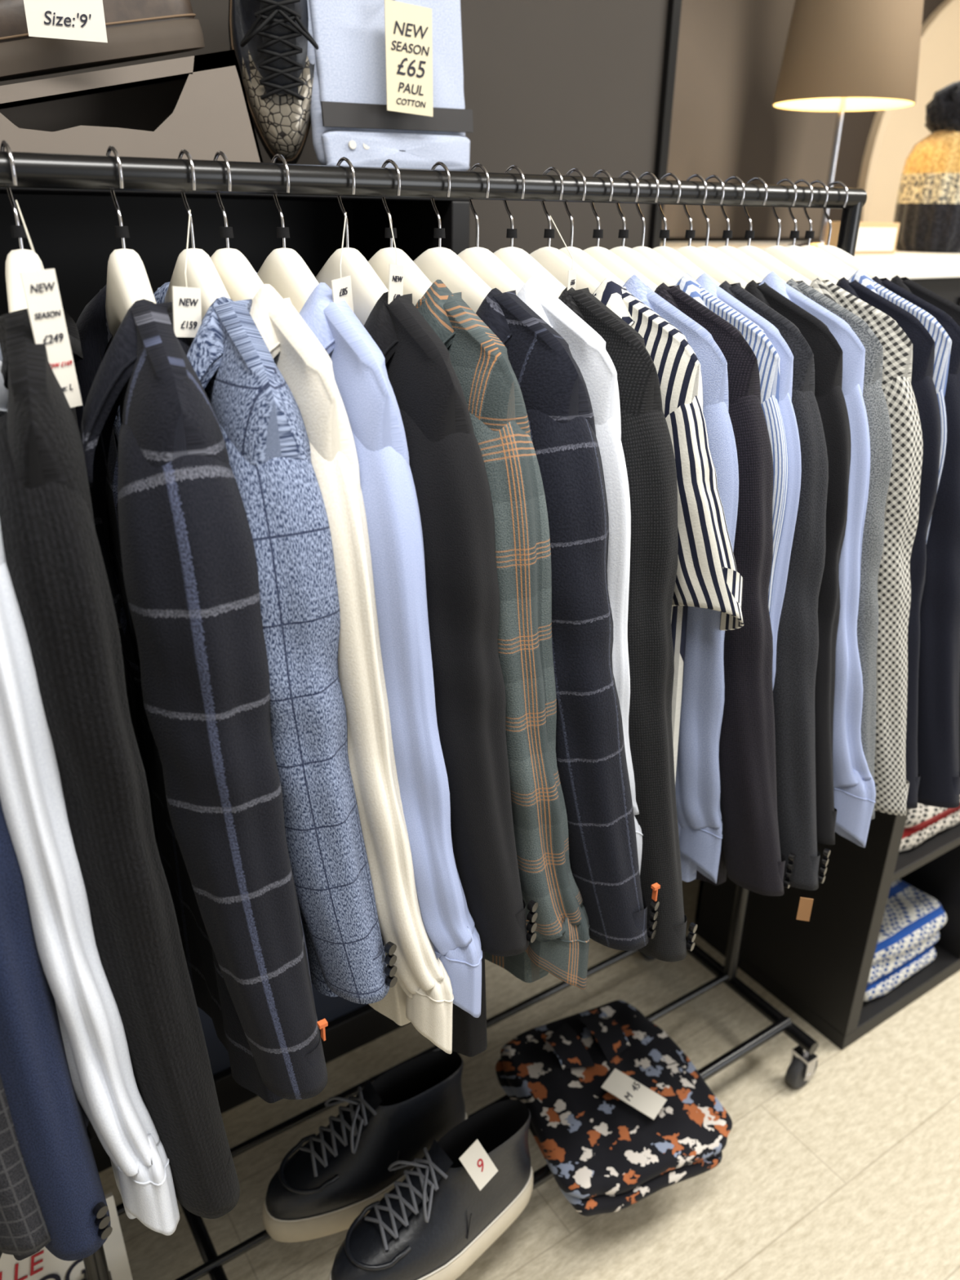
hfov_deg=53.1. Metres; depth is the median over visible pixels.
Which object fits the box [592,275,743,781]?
shirt
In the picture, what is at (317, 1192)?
shoe
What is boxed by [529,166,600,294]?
clothes hanger
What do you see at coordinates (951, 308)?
blazer
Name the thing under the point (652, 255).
clothes hanger
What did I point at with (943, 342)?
striped shirt
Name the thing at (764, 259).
clothes hanger
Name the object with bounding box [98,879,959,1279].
floor
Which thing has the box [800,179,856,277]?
clothes hanger
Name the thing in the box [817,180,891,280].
clothes hanger
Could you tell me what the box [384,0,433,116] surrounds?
price tag
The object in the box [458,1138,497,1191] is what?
tag
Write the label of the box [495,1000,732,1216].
shirt
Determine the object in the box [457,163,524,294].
clothes hanger
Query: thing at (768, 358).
striped shirt
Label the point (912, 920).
folded clothes
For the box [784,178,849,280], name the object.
clothes hanger
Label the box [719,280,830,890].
blazer
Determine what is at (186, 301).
price tag
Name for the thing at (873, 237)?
box
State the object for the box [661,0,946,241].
wall
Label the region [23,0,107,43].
sign card
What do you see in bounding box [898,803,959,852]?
jumper
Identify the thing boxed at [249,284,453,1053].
shirt
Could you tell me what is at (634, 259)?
clothes hanger
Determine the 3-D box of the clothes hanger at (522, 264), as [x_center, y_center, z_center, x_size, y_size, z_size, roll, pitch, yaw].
[0.033,-0.408,1.029,0.031,0.181,0.338,-20,31,-38]
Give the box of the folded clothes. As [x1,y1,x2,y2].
[863,879,946,1001]
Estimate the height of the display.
0.124 m
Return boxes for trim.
[648,0,681,248]
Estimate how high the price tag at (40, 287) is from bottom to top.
0.141 m
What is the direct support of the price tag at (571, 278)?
attached to the blazer at (646, 438)
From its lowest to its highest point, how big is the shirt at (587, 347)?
0.700 m
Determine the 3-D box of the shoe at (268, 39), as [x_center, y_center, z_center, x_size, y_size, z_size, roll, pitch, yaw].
[-0.255,-0.769,1.195,0.115,0.327,0.151,-4,25,-12]
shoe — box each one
[0,0,204,81]
[228,0,319,164]
[262,1049,467,1242]
[328,1099,533,1279]
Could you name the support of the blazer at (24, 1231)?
hanging from the clothes hanger
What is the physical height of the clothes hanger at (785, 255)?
0.181 m
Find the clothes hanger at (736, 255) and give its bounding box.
[715,175,786,283]
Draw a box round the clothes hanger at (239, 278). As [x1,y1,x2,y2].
[210,151,264,301]
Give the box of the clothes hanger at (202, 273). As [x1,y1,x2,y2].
[164,149,230,319]
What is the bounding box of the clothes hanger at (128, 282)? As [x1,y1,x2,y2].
[105,145,156,348]
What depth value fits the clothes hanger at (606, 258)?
1.07 m
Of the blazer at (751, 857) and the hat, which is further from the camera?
the hat
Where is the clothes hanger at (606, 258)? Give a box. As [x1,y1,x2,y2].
[583,168,657,291]
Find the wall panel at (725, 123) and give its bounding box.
[662,0,837,237]
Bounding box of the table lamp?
[772,0,924,247]
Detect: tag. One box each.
[15,200,82,408]
[172,209,201,337]
[331,212,353,311]
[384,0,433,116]
[387,213,404,304]
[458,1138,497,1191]
[549,215,576,290]
[600,1068,666,1119]
[795,897,813,921]
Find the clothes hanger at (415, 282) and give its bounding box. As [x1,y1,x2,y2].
[368,159,432,306]
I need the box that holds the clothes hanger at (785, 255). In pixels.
[761,177,837,284]
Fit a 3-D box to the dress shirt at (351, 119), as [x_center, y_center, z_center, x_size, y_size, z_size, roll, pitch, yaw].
[-0.123,-0.802,1.243,0.240,0.360,0.078,-14,28,-30]
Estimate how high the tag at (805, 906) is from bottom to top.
0.035 m
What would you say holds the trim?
attached to the wall at (565, 86)
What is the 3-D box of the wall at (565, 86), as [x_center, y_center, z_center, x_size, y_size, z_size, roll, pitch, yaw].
[-1.372,-0.357,0.958,4.055,2.700,0.100,-14,28,-31]
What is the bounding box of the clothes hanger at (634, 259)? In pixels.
[608,170,677,286]
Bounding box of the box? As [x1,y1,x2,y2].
[824,221,899,254]
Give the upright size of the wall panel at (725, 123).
1.140 m
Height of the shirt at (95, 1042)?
0.790 m
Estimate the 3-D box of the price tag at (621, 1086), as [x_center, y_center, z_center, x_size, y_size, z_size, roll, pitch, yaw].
[0.235,0.692,1.467,0.090,0.006,0.044,17,29,32]
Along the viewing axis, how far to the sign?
1.30 m
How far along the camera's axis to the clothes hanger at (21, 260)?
0.75 m
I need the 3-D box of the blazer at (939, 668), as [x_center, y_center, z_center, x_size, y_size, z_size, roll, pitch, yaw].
[0.459,-0.135,1.408,0.591,0.751,0.113,16,28,30]
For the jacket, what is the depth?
0.91 m
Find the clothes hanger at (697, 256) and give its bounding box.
[675,173,747,288]
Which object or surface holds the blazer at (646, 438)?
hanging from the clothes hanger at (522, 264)
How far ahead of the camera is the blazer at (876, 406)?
1.15 m
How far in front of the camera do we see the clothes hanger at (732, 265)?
1.16 m
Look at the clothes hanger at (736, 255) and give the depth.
1.18 m
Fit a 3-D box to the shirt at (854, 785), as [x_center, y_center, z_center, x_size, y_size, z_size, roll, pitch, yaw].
[0.292,-0.113,1.303,0.580,0.730,0.103,19,30,35]
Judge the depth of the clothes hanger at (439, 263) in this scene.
0.96 m
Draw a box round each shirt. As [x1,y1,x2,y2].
[0,347,179,1235]
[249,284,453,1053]
[256,272,482,1017]
[306,0,473,171]
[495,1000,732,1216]
[515,277,643,873]
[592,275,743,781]
[622,274,738,883]
[674,273,788,617]
[695,272,801,688]
[759,271,875,847]
[848,268,951,541]
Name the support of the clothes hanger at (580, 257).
hanging from the clothes rack
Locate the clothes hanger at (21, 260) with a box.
[0,140,44,312]
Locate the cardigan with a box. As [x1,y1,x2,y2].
[0,288,239,1218]
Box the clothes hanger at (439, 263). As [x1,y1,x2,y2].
[413,161,491,313]
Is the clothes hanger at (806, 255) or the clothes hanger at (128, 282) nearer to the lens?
the clothes hanger at (128, 282)
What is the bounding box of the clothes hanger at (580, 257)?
[559,168,624,286]
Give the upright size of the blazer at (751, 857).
0.751 m
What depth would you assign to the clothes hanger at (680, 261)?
1.12 m
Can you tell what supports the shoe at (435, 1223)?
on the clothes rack
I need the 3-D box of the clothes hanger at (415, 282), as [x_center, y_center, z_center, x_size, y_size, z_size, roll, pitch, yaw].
[-0.088,-0.377,0.954,0.031,0.181,0.333,-16,29,-33]
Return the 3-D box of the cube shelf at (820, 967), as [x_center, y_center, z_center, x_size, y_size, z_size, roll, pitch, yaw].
[1.067,0.219,2.100,1.165,0.800,0.390,-14,28,-31]
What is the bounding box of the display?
[0,49,262,162]
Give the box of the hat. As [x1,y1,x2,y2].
[893,80,959,253]
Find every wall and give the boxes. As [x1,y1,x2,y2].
[0,0,668,254]
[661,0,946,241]
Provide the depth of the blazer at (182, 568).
0.77 m
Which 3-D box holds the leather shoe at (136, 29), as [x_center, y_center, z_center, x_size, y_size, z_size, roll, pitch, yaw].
[-0.468,-0.715,1.069,0.318,0.202,0.110,-17,30,-35]
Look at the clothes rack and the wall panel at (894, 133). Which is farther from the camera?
the wall panel at (894, 133)
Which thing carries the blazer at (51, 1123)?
hanging from the clothes hanger
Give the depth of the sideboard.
1.83 m
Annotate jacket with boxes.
[415,279,590,989]
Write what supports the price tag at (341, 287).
attached to the shirt at (393, 515)
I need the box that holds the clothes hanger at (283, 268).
[257,153,319,313]
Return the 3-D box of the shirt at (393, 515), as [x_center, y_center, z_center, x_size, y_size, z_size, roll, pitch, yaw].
[-0.184,0.006,1.031,0.120,0.740,0.526,-16,29,-33]
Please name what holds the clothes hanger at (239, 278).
hanging from the clothes rack
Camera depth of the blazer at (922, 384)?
1.20 m
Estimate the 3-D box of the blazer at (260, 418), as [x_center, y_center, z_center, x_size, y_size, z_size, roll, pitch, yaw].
[-0.263,-0.010,0.977,0.134,0.651,0.511,-14,28,-31]
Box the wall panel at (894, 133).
[857,0,959,222]
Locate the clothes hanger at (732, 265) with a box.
[697,174,762,283]
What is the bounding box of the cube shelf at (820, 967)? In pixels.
[693,808,959,1049]
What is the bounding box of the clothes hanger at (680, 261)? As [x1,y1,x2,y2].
[652,172,720,286]
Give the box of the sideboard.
[660,241,959,306]
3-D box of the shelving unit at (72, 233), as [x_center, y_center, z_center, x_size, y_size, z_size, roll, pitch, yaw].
[-0.945,0.200,1.225,2.000,1.481,0.320,-14,28,-31]
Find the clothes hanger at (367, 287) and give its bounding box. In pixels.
[315,156,388,325]
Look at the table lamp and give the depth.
1.90 m
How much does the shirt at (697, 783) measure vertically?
0.734 m
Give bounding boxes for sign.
[0,1191,133,1279]
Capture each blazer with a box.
[0,799,112,1261]
[0,1075,51,1260]
[73,284,328,1102]
[112,281,397,1004]
[363,291,537,1057]
[475,288,660,951]
[558,287,697,961]
[653,282,795,896]
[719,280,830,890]
[744,280,851,844]
[786,278,892,819]
[809,277,923,815]
[835,276,941,808]
[871,275,959,808]
[890,275,959,772]
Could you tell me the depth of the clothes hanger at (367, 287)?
0.90 m
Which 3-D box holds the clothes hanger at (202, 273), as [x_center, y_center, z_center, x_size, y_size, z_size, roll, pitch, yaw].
[-0.253,-0.334,0.852,0.031,0.181,0.334,-12,27,-27]
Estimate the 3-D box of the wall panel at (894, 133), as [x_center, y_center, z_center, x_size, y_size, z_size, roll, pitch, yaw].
[1.688,-1.549,3.284,1.200,1.200,0.039,-14,28,-31]
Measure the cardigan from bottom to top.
0.811 m
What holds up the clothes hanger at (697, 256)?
hanging from the clothes rack
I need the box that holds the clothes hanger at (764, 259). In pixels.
[736,177,811,285]
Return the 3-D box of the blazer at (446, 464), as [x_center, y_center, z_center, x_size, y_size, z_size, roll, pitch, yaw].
[-0.133,0.040,1.091,0.138,0.830,0.522,-14,28,-31]
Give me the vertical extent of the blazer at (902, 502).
0.721 m
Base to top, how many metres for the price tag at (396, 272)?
0.076 m
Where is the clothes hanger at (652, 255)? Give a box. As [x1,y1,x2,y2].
[631,171,684,281]
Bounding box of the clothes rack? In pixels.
[0,151,866,1279]
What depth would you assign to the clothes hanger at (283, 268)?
0.87 m
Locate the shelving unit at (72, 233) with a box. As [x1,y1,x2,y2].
[0,187,470,1173]
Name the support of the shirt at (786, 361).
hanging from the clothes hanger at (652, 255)
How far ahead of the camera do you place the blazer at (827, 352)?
1.11 m
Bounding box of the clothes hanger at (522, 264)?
[493,164,566,297]
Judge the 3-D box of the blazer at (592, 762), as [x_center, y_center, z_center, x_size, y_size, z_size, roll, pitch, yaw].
[-0.032,-0.021,1.107,0.558,0.731,0.140,22,32,39]

